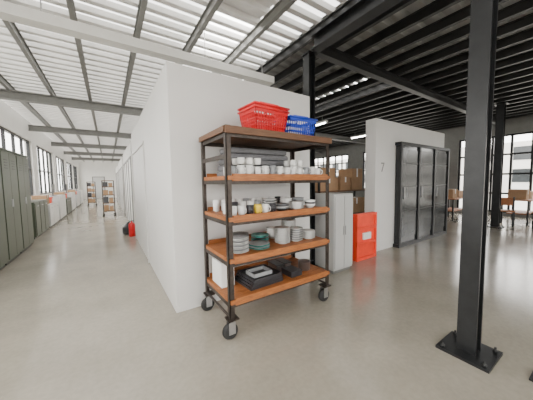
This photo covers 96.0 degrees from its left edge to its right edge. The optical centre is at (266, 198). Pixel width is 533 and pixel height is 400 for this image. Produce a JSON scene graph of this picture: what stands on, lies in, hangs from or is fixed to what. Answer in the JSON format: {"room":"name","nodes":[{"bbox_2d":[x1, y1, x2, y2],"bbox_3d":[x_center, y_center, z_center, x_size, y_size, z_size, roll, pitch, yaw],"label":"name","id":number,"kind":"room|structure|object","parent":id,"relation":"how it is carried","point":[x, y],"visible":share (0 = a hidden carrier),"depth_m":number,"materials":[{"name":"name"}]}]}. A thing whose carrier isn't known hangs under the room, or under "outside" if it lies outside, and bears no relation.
{"room":"warehouse","nodes":[
{"label":"warehouse","id":0,"kind":"room"},
{"bbox_2d":[0,99,78,199],"bbox_3d":[-8.539,-0.900,8.702,0.200,3.620,32.400,-3,5,-33],"label":"wall","id":1,"kind":"structure","parent":0,"point":[10,119],"depth_m":8.88,"materials":[{"name":"white paint"}]},
{"bbox_2d":[0,126,32,195],"bbox_3d":[-7.577,-0.977,7.233,0.080,1.950,3.300,-3,5,-33],"label":"window","id":2,"kind":"structure","parent":1,"relation":"in","point":[3,130],"depth_m":7.84,"materials":[{"name":"black metal"}]},
{"bbox_2d":[36,145,52,194],"bbox_3d":[-9.782,-1.179,10.565,0.080,1.950,3.300,-3,5,-33],"label":"window","id":3,"kind":"structure","parent":1,"relation":"in","point":[38,147],"depth_m":10.57,"materials":[{"name":"black metal"}]},
{"bbox_2d":[55,156,65,191],"bbox_3d":[-11.987,-1.381,13.896,0.080,1.950,3.300,-3,5,-33],"label":"window","id":4,"kind":"structure","parent":1,"relation":"in","point":[61,164],"depth_m":14.33,"materials":[{"name":"glass"}]},
{"bbox_2d":[66,162,72,189],"bbox_3d":[-14.192,-1.583,17.227,0.080,1.950,3.300,-3,5,-33],"label":"window","id":5,"kind":"structure","parent":1,"relation":"in","point":[69,166],"depth_m":17.85,"materials":[{"name":"glass"}]},
{"bbox_2d":[73,165,77,188],"bbox_3d":[-16.176,-1.765,20.225,0.080,1.950,3.300,-3,5,-33],"label":"window","id":6,"kind":"structure","parent":1,"relation":"in","point":[74,167],"depth_m":20.86,"materials":[{"name":"black metal"}]},
{"bbox_2d":[51,142,126,149],"bbox_3d":[-4.456,-3.007,15.600,14.380,0.200,0.140,-3,5,-33],"label":"ceiling beam","id":7,"kind":"structure","parent":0,"point":[60,144],"depth_m":12.41,"materials":[{"name":"grey metal"}]},
{"bbox_2d":[64,151,122,156],"bbox_3d":[-6.661,-3.209,18.931,14.380,0.200,0.140,-3,5,-33],"label":"ceiling beam","id":8,"kind":"structure","parent":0,"point":[65,152],"depth_m":15.78,"materials":[{"name":"grey metal"}]},
{"bbox_2d":[72,157,119,160],"bbox_3d":[-8.866,-3.411,22.262,14.380,0.200,0.140,-3,5,-33],"label":"ceiling beam","id":9,"kind":"structure","parent":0,"point":[73,158],"depth_m":19.17,"materials":[{"name":"grey metal"}]},
{"bbox_2d":[77,160,118,198],"bbox_3d":[-11.324,-2.079,26.119,14.400,3.620,0.200,-3,5,-33],"label":"wall","id":10,"kind":"structure","parent":0,"point":[88,169],"depth_m":22.72,"materials":[{"name":"white paint"}]},
{"bbox_2d":[92,177,105,198],"bbox_3d":[-15.980,-1.028,22.908,1.000,2.100,0.118,-3,5,-33],"label":"door","id":11,"kind":"structure","parent":10,"relation":"in","point":[96,180],"depth_m":22.88,"materials":[{"name":"grey metal"}]},
{"bbox_2d":[115,141,135,230],"bbox_3d":[-7.396,-0.783,13.969,1.920,2.620,15.500,-3,5,-33],"label":"curtain","id":12,"kind":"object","parent":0,"point":[127,156],"depth_m":9.18,"materials":[{"name":"white fabric"}]},
{"bbox_2d":[0,0,296,161],"bbox_3d":[-6.561,-2.754,9.899,3.660,0.140,32.000,-3,5,-33],"label":"ceiling beams","id":13,"kind":"structure","parent":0,"point":[281,6],"depth_m":3.66,"materials":[{"name":"grey metal"}]},
{"bbox_2d":[28,125,321,152],"bbox_3d":[-2.251,-2.805,12.269,14.380,0.200,0.140,-3,5,-33],"label":"ceiling beam","id":14,"kind":"structure","parent":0,"point":[36,128],"depth_m":9.07,"materials":[{"name":"grey metal"}]},
{"bbox_2d":[0,88,365,143],"bbox_3d":[-0.046,-2.602,8.937,14.380,0.200,0.140,-3,5,-33],"label":"ceiling beam","id":15,"kind":"structure","parent":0,"point":[5,94],"depth_m":5.90,"materials":[{"name":"grey metal"}]},
{"bbox_2d":[131,61,309,312],"bbox_3d":[-1.373,-0.228,4.823,1.970,2.620,4.330,-3,5,-33],"label":"wall","id":16,"kind":"structure","parent":0,"point":[185,104],"depth_m":2.73,"materials":[{"name":"white paint"}]},
{"bbox_2d":[0,198,532,399],"bbox_3d":[-2.424,0.590,12.841,14.800,0.100,32.400,-3,5,-33],"label":"floor","id":17,"kind":"structure","parent":0,"point":[85,314],"depth_m":2.28,"materials":[{"name":"concrete"}]},
{"bbox_2d":[0,167,8,269],"bbox_3d":[-4.484,0.184,3.642,0.540,2.050,0.850,-3,5,-33],"label":"locker","id":18,"kind":"object","parent":17,"relation":"on","point":[4,257],"visible":1,"depth_m":4.03,"materials":[{"name":"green metal"}]},
{"bbox_2d":[0,147,23,264],"bbox_3d":[-4.963,0.140,4.366,0.540,2.050,0.850,-3,5,-33],"label":"locker","id":19,"kind":"object","parent":17,"relation":"on","point":[7,157],"visible":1,"depth_m":4.43,"materials":[{"name":"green metal"}]},
{"bbox_2d":[14,153,33,252],"bbox_3d":[-5.443,0.096,5.091,0.540,2.050,0.850,-3,5,-33],"label":"locker","id":20,"kind":"object","parent":17,"relation":"on","point":[21,160],"visible":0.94,"depth_m":5.16,"materials":[{"name":"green metal"}]},
{"bbox_2d":[31,199,48,238],"bbox_3d":[-6.589,0.549,6.719,0.530,0.950,1.600,-3,5,-33],"label":"base cabinet","id":21,"kind":"object","parent":17,"relation":"on","point":[40,215],"visible":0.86,"depth_m":6.58,"materials":[{"name":"metal"}]},
{"bbox_2d":[48,202,59,227],"bbox_3d":[-7.635,0.553,8.308,0.530,0.750,1.600,-3,5,-33],"label":"base cabinet","id":22,"kind":"object","parent":17,"relation":"on","point":[53,208],"visible":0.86,"depth_m":8.18,"materials":[{"name":"grey metal"}]},
{"bbox_2d":[31,195,49,203],"bbox_3d":[-7.483,0.047,7.958,0.354,0.302,0.500,-3,5,-33],"label":"cardboard box","id":23,"kind":"object","parent":22,"relation":"on","point":[34,197],"visible":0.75,"depth_m":7.80,"materials":[{"name":"paper"}]},
{"bbox_2d":[49,195,66,219],"bbox_3d":[-8.684,0.357,9.883,0.530,0.950,1.600,-3,5,-33],"label":"base cabinet","id":24,"kind":"object","parent":17,"relation":"on","point":[61,199],"visible":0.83,"depth_m":9.61,"materials":[{"name":"grey metal"}]},
{"bbox_2d":[50,184,56,195],"bbox_3d":[-8.610,-0.337,9.680,0.200,0.460,0.550,-3,5,-33],"label":"desktop monitor","id":25,"kind":"object","parent":24,"relation":"on","point":[52,185],"visible":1,"depth_m":9.62,"materials":[{"name":"plastic"}]},
{"bbox_2d":[66,197,71,214],"bbox_3d":[-9.730,0.361,11.473,0.530,0.750,1.600,-3,5,-33],"label":"base cabinet","id":26,"kind":"object","parent":17,"relation":"on","point":[68,199],"visible":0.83,"depth_m":11.38,"materials":[{"name":"metal"}]},
{"bbox_2d":[54,192,65,196],"bbox_3d":[-9.578,-0.145,11.123,0.354,0.302,0.500,-3,5,-33],"label":"cardboard box","id":27,"kind":"object","parent":26,"relation":"on","point":[55,193],"visible":0.57,"depth_m":10.93,"materials":[{"name":"cardboard"}]},
{"bbox_2d":[65,192,75,210],"bbox_3d":[-10.779,0.165,13.048,0.530,0.950,1.600,-3,5,-33],"label":"base cabinet","id":28,"kind":"object","parent":17,"relation":"on","point":[70,194],"visible":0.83,"depth_m":12.84,"materials":[{"name":"grey metal"}]},
{"bbox_2d":[75,194,79,206],"bbox_3d":[-12.155,0.139,15.137,0.530,0.750,1.600,-3,5,-33],"label":"base cabinet","id":29,"kind":"object","parent":17,"relation":"on","point":[77,196],"visible":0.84,"depth_m":14.77,"materials":[{"name":"grey metal"}]},
{"bbox_2d":[77,190,82,203],"bbox_3d":[-13.535,-0.087,17.212,0.530,0.950,1.600,-3,5,-33],"label":"base cabinet","id":30,"kind":"object","parent":17,"relation":"on","point":[80,192],"visible":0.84,"depth_m":16.80,"materials":[{"name":"grey metal"}]},
{"bbox_2d":[86,182,96,205],"bbox_3d":[-11.325,-0.303,15.546,0.520,1.549,0.410,-3,5,-33],"label":"rack","id":31,"kind":"object","parent":17,"relation":"on","point":[90,200],"visible":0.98,"depth_m":15.40,"materials":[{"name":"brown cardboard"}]},
{"bbox_2d":[101,180,116,216],"bbox_3d":[-6.936,-0.015,10.544,0.520,1.549,0.410,-3,5,-33],"label":"rack","id":32,"kind":"object","parent":17,"relation":"on","point":[107,200],"visible":1,"depth_m":10.38,"materials":[{"name":"brown metal"}]},
{"bbox_2d":[122,222,129,234],"bbox_3d":[-3.833,0.821,6.662,0.300,0.340,0.300,-3,5,-33],"label":"bag","id":33,"kind":"object","parent":17,"relation":"on","point":[124,229],"visible":0.58,"depth_m":6.54,"materials":[{"name":"fabric"}]},
{"bbox_2d":[127,220,135,236],"bbox_3d":[-3.579,0.796,6.385,0.156,0.420,0.156,0,4,6],"label":"fire extinguisher","id":34,"kind":"object","parent":17,"relation":"on","point":[131,225],"visible":0.98,"depth_m":6.33,"materials":[{"name":"red metal"}]},
{"bbox_2d":[199,124,331,339],"bbox_3d":[0.002,0.276,2.654,1.334,1.880,0.690,-3,5,-33],"label":"trolley","id":35,"kind":"object","parent":17,"relation":"on","point":[226,136],"visible":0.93,"depth_m":2.38,"materials":[{"name":"brown wood"}]},
{"bbox_2d":[212,257,234,287],"bbox_3d":[-0.449,0.743,2.480,0.140,0.262,0.250,-3,5,-33],"label":"carton","id":36,"kind":"object","parent":35,"relation":"on","point":[219,270],"visible":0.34,"depth_m":2.38,"materials":[{"name":"white cardboard"}]},
{"bbox_2d":[233,233,248,253],"bbox_3d":[-0.268,0.432,2.286,0.206,0.164,0.200,-3,5,-33],"label":"plate stack","id":37,"kind":"object","parent":35,"relation":"on","point":[240,240],"visible":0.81,"depth_m":2.25,"materials":[{"name":"ceramic"}]},
{"bbox_2d":[213,196,285,215],"bbox_3d":[-0.038,0.065,2.573,0.957,0.120,0.510,-3,5,-33],"label":"mugs","id":38,"kind":"object","parent":35,"relation":"on","point":[255,205],"visible":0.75,"depth_m":2.37,"materials":[{"name":"ceramic"}]},
{"bbox_2d":[217,147,287,175],"bbox_3d":[-0.099,-0.394,2.709,0.910,0.298,0.220,-3,5,-33],"label":"bundle","id":39,"kind":"object","parent":35,"relation":"on","point":[268,157],"visible":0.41,"depth_m":2.60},
{"bbox_2d":[234,264,282,290],"bbox_3d":[-0.085,0.798,2.531,0.400,0.136,0.330,-4,5,-36],"label":"trays","id":40,"kind":"object","parent":35,"relation":"on","point":[259,276],"visible":1,"depth_m":2.44,"materials":[{"name":"plastic"}]},
{"bbox_2d":[249,240,269,249],"bbox_3d":[-0.076,0.473,2.416,0.224,0.060,0.220,-3,5,-33],"label":"plate stack","id":41,"kind":"object","parent":35,"relation":"on","point":[254,244],"visible":0.96,"depth_m":2.39,"materials":[{"name":"teal ceramic"}]},
{"bbox_2d":[251,232,268,240],"bbox_3d":[-0.072,0.441,2.681,0.206,0.086,0.200,-3,5,-33],"label":"bowl","id":42,"kind":"object","parent":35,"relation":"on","point":[258,235],"visible":0.76,"depth_m":2.67,"materials":[{"name":"ceramic"}]},
{"bbox_2d":[237,101,289,131],"bbox_3d":[-0.029,-0.806,2.502,0.441,0.318,0.327,-4,5,-37],"label":"shopping basket","id":43,"kind":"object","parent":35,"relation":"on","point":[277,119],"visible":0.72,"depth_m":2.39,"materials":[{"name":"plastic"}]},
{"bbox_2d":[262,198,276,203],"bbox_3d":[0.036,0.061,2.682,0.176,0.112,0.170,-3,5,-33],"label":"plate stack","id":44,"kind":"object","parent":35,"relation":"on","point":[266,200],"visible":0.43,"depth_m":2.63,"materials":[{"name":"ceramic"}]},
{"bbox_2d":[266,226,274,238],"bbox_3d":[0.067,0.407,2.831,0.140,0.130,0.139,-3,5,-33],"label":"bowls","id":45,"kind":"object","parent":35,"relation":"on","point":[270,229],"visible":0.64,"depth_m":2.77,"materials":[{"name":"ceramic"}]},
{"bbox_2d":[223,157,322,175],"bbox_3d":[0.105,-0.313,2.474,1.129,0.165,0.236,-3,5,-33],"label":"mugs","id":46,"kind":"object","parent":35,"relation":"on","point":[249,163],"visible":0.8,"depth_m":2.33,"materials":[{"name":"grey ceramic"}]},
{"bbox_2d":[274,226,289,243],"bbox_3d":[0.171,0.398,2.599,0.176,0.177,0.170,-3,5,-33],"label":"plate stack","id":47,"kind":"object","parent":35,"relation":"on","point":[282,233],"visible":1,"depth_m":2.56,"materials":[{"name":"ceramic"}]},
{"bbox_2d":[276,203,289,210],"bbox_3d":[0.158,0.089,2.535,0.174,0.073,0.170,-3,5,-33],"label":"plate stack","id":48,"kind":"object","parent":35,"relation":"on","point":[279,206],"visible":0.89,"depth_m":2.48,"materials":[{"name":"ceramic"}]},
{"bbox_2d":[267,258,301,277],"bbox_3d":[0.221,0.804,2.807,0.230,0.076,0.430,-3,5,-33],"label":"tins","id":49,"kind":"object","parent":35,"relation":"on","point":[283,265],"visible":0.96,"depth_m":2.77,"materials":[{"name":"metal"}]},
{"bbox_2d":[281,219,295,226],"bbox_3d":[0.267,0.361,2.924,0.185,0.203,0.180,-3,5,-33],"label":"plate stack","id":50,"kind":"object","parent":35,"relation":"on","point":[287,222],"visible":0.3,"depth_m":2.89,"materials":[{"name":"ceramic"}]},
{"bbox_2d":[290,226,302,241],"bbox_3d":[0.330,0.401,2.704,0.166,0.151,0.160,-3,5,-33],"label":"plate stack","id":51,"kind":"object","parent":35,"relation":"on","point":[296,232],"visible":0.93,"depth_m":2.67,"materials":[{"name":"ceramic"}]},
{"bbox_2d":[289,201,303,208],"bbox_3d":[0.328,0.074,2.623,0.165,0.086,0.160,-3,5,-33],"label":"plate stack","id":52,"kind":"object","parent":35,"relation":"on","point":[293,204],"visible":0.99,"depth_m":2.57,"materials":[{"name":"ceramic"}]},
{"bbox_2d":[280,197,315,207],"bbox_3d":[0.355,0.051,2.766,0.335,0.110,0.339,-3,5,-33],"label":"bowls","id":53,"kind":"object","parent":35,"relation":"on","point":[309,203],"visible":0.56,"depth_m":2.73,"materials":[{"name":"ceramic"}]},
{"bbox_2d":[283,115,317,135],"bbox_3d":[0.340,-0.801,2.770,0.410,0.260,0.318,-3,5,-33],"label":"shopping basket","id":54,"kind":"object","parent":35,"relation":"on","point":[296,127],"visible":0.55,"depth_m":2.67,"materials":[{"name":"plastic"}]},
{"bbox_2d":[298,259,312,270],"bbox_3d":[0.465,0.786,2.837,0.189,0.102,0.147,0,4,6],"label":"steel pot","id":55,"kind":"object","parent":35,"relation":"on","point":[304,264],"visible":0.93,"depth_m":2.79,"materials":[{"name":"metal"}]},
{"bbox_2d":[303,229,314,238],"bbox_3d":[0.489,0.418,2.810,0.165,0.099,0.160,-3,5,-33],"label":"plate stack","id":56,"kind":"object","parent":35,"relation":"on","point":[307,233],"visible":0.94,"depth_m":2.77,"materials":[{"name":"ceramic"}]},
{"bbox_2d":[301,50,317,265],"bbox_3d":[0.666,-0.526,3.747,0.220,3.308,0.220,-3,5,-33],"label":"steel column","id":57,"kind":"structure","parent":17,"relation":"on","point":[309,56],"depth_m":3.67,"materials":[{"name":"black metal"}]},
{"bbox_2d":[311,0,402,52],"bbox_3d":[2.519,-2.064,0.720,0.160,0.200,6.610,-3,5,-33],"label":"ceiling beam","id":58,"kind":"structure","parent":57,"relation":"on","point":[361,12],"depth_m":2.95,"materials":[{"name":"black metal"}]},
{"bbox_2d":[315,193,352,273],"bbox_3d":[1.061,0.520,3.817,0.430,1.200,0.465,-3,5,-33],"label":"cabinet","id":59,"kind":"object","parent":17,"relation":"on","point":[340,204],"visible":0.91,"depth_m":3.64,"materials":[{"name":"grey metal"}]},
{"bbox_2d":[315,166,364,213],"bbox_3d":[1.742,0.123,5.778,1.840,1.700,0.490,-3,5,-33],"label":"cardboard boxes","id":60,"kind":"object","parent":17,"relation":"on","point":[347,179],"visible":0.34,"depth_m":5.66,"materials":[{"name":"brown cardboard"}]},
{"bbox_2d":[352,211,376,261],"bbox_3d":[1.760,0.668,4.288,0.580,0.820,0.105,-3,5,-33],"label":"box","id":61,"kind":"object","parent":17,"relation":"on","point":[364,247],"visible":0.98,"depth_m":4.23,"materials":[{"name":"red plastic"}]},
{"bbox_2d":[393,141,449,247],"bbox_3d":[3.634,-0.117,5.532,2.330,2.160,0.130,-3,5,-33],"label":"tall cabinet","id":62,"kind":"object","parent":17,"relation":"on","point":[422,171],"visible":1,"depth_m":5.32,"materials":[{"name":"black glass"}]},
{"bbox_2d":[448,189,462,220],"bbox_3d":[6.592,0.184,8.577,1.400,1.052,0.700,-3,5,-33],"label":"work table","id":63,"kind":"object","parent":17,"relation":"on","point":[453,194],"visible":0.5,"depth_m":8.22,"materials":[{"name":"orange wood"}]},
{"bbox_2d":[435,0,502,373],"bbox_3d":[1.623,-0.389,1.843,0.340,3.273,0.340,-3,5,-33],"label":"steel column","id":64,"kind":"structure","parent":17,"relation":"on","point":[465,344],"depth_m":1.83,"materials":[{"name":"black metal"}]},
{"bbox_2d":[487,102,509,227],"bbox_3d":[6.596,-0.907,6.832,0.340,3.473,0.340,-3,5,-33],"label":"steel column","id":65,"kind":"structure","parent":17,"relation":"on","point":[500,123],"depth_m":6.78,"materials":[{"name":"black metal"}]},
{"bbox_2d":[501,197,515,226],"bbox_3d":[7.087,0.376,7.115,0.400,0.860,0.400,-4,5,-41],"label":"wooden chair","id":66,"kind":"object","parent":17,"relation":"on","point":[504,201],"visible":0.55,"depth_m":6.93,"materials":[{"name":"orange wood"}]},
{"bbox_2d":[500,189,532,225],"bbox_3d":[8.058,0.230,7.629,1.400,1.052,0.700,-3,5,-33],"label":"work table","id":67,"kind":"object","parent":17,"relation":"on","point":[519,194],"visible":0.74,"depth_m":7.35,"materials":[{"name":"orange wood"}]},
{"bbox_2d":[0,0,532,158],"bbox_3d":[-2.542,-3.177,12.678,14.800,0.200,32.640,-3,5,-33],"label":"ceiling","id":68,"kind":"structure","parent":0,"point":[169,23],"depth_m":3.97,"materials":[{"name":"white metal"}]},
{"bbox_2d":[0,0,273,85],"bbox_3d":[-1.866,-2.141,2.922,4.690,0.516,0.160,-3,5,-33],"label":"roof beam","id":69,"kind":"structure","parent":68,"relation":"hanging from","point":[10,12],"depth_m":2.92,"materials":[{"name":"metal"}]},
{"bbox_2d":[316,120,327,125],"bbox_3d":[1.531,-2.692,8.355,0.100,0.453,1.500,-3,5,-33],"label":"lamp","id":70,"kind":"object","parent":68,"relation":"hanging from","point":[324,121],"visible":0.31,"depth_m":7.87,"materials":[{"name":"white"}]},
{"bbox_2d":[350,134,365,138],"bbox_3d":[4.201,-2.853,10.112,0.100,0.453,1.500,-3,5,-33],"label":"lamp","id":71,"kind":"object","parent":68,"relation":"hanging from","point":[362,135],"visible":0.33,"depth_m":10.43,"materials":[{"name":"white"}]},
{"bbox_2d":[249,0,532,149],"bbox_3d":[-0.622,-3.110,13.809,9.260,0.140,32.000,-3,5,-33],"label":"ceiling joists","id":72,"kind":"object","parent":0,"point":[513,84],"depth_m":4.84,"materials":[{"name":"black metal"}]},
{"bbox_2d":[365,118,444,250],"bbox_3d":[3.260,-0.309,5.489,3.000,2.560,0.220,-3,5,-33],"label":"wall partition","id":73,"kind":"structure","parent":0,"point":[382,135],"depth_m":4.75,"materials":[{"name":"white paint"}]},
{"bbox_2d":[315,46,495,124],"bbox_3d":[4.705,-2.499,6.228,9.440,0.160,0.120,-3,5,-33],"label":"ceiling beam","id":74,"kind":"structure","parent":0,"point":[333,55],"depth_m":4.59,"materials":[{"name":"black metal"}]},
{"bbox_2d":[315,115,532,217],"bbox_3d":[3.640,-1.631,16.720,0.200,3.620,32.400,-3,5,-33],"label":"wall","id":75,"kind":"structure","parent":0,"point":[525,123],"depth_m":10.15,"materials":[{"name":"grey paint"}]},
{"bbox_2d":[315,154,347,176],"bbox_3d":[4.024,-1.735,16.127,0.080,2.100,3.600,-3,5,-33],"label":"window","id":76,"kind":"structure","parent":75,"relation":"in","point":[335,163],"depth_m":15.44,"materials":[{"name":"black metal"}]},
{"bbox_2d":[363,152,364,188],"bbox_3d":[6.560,-1.503,12.296,0.080,2.100,3.600,-3,5,-33],"label":"window","id":77,"kind":"structure","parent":75,"relation":"in","point":[363,152],"depth_m":13.74,"materials":[{"name":"black metal"}]},
{"bbox_2d":[457,131,532,214],"bbox_3d":[9.060,-0.885,8.555,0.080,2.880,3.650,-3,5,-33],"label":"window","id":78,"kind":"structure","parent":75,"relation":"in","point":[511,153],"depth_m":8.79,"materials":[{"name":"black metal"}]},
{"label":"outside","id":79,"kind":"structure","parent":0,"visible":0},
{"bbox_2d":[43,191,532,210],"bbox_3d":[2.853,0.640,13.935,140.000,0.200,140.000,-3,5,-33],"label":"ground","id":80,"kind":"structure","parent":79,"point":[519,205],"depth_m":13.71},
{"bbox_2d":[315,140,532,192],"bbox_3d":[25.319,-3.378,28.561,6.050,5.150,60.000,-3,5,-33],"label":"building","id":81,"kind":"structure","parent":80,"relation":"on","point":[521,162],"depth_m":23.92,"materials":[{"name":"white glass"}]}
]}

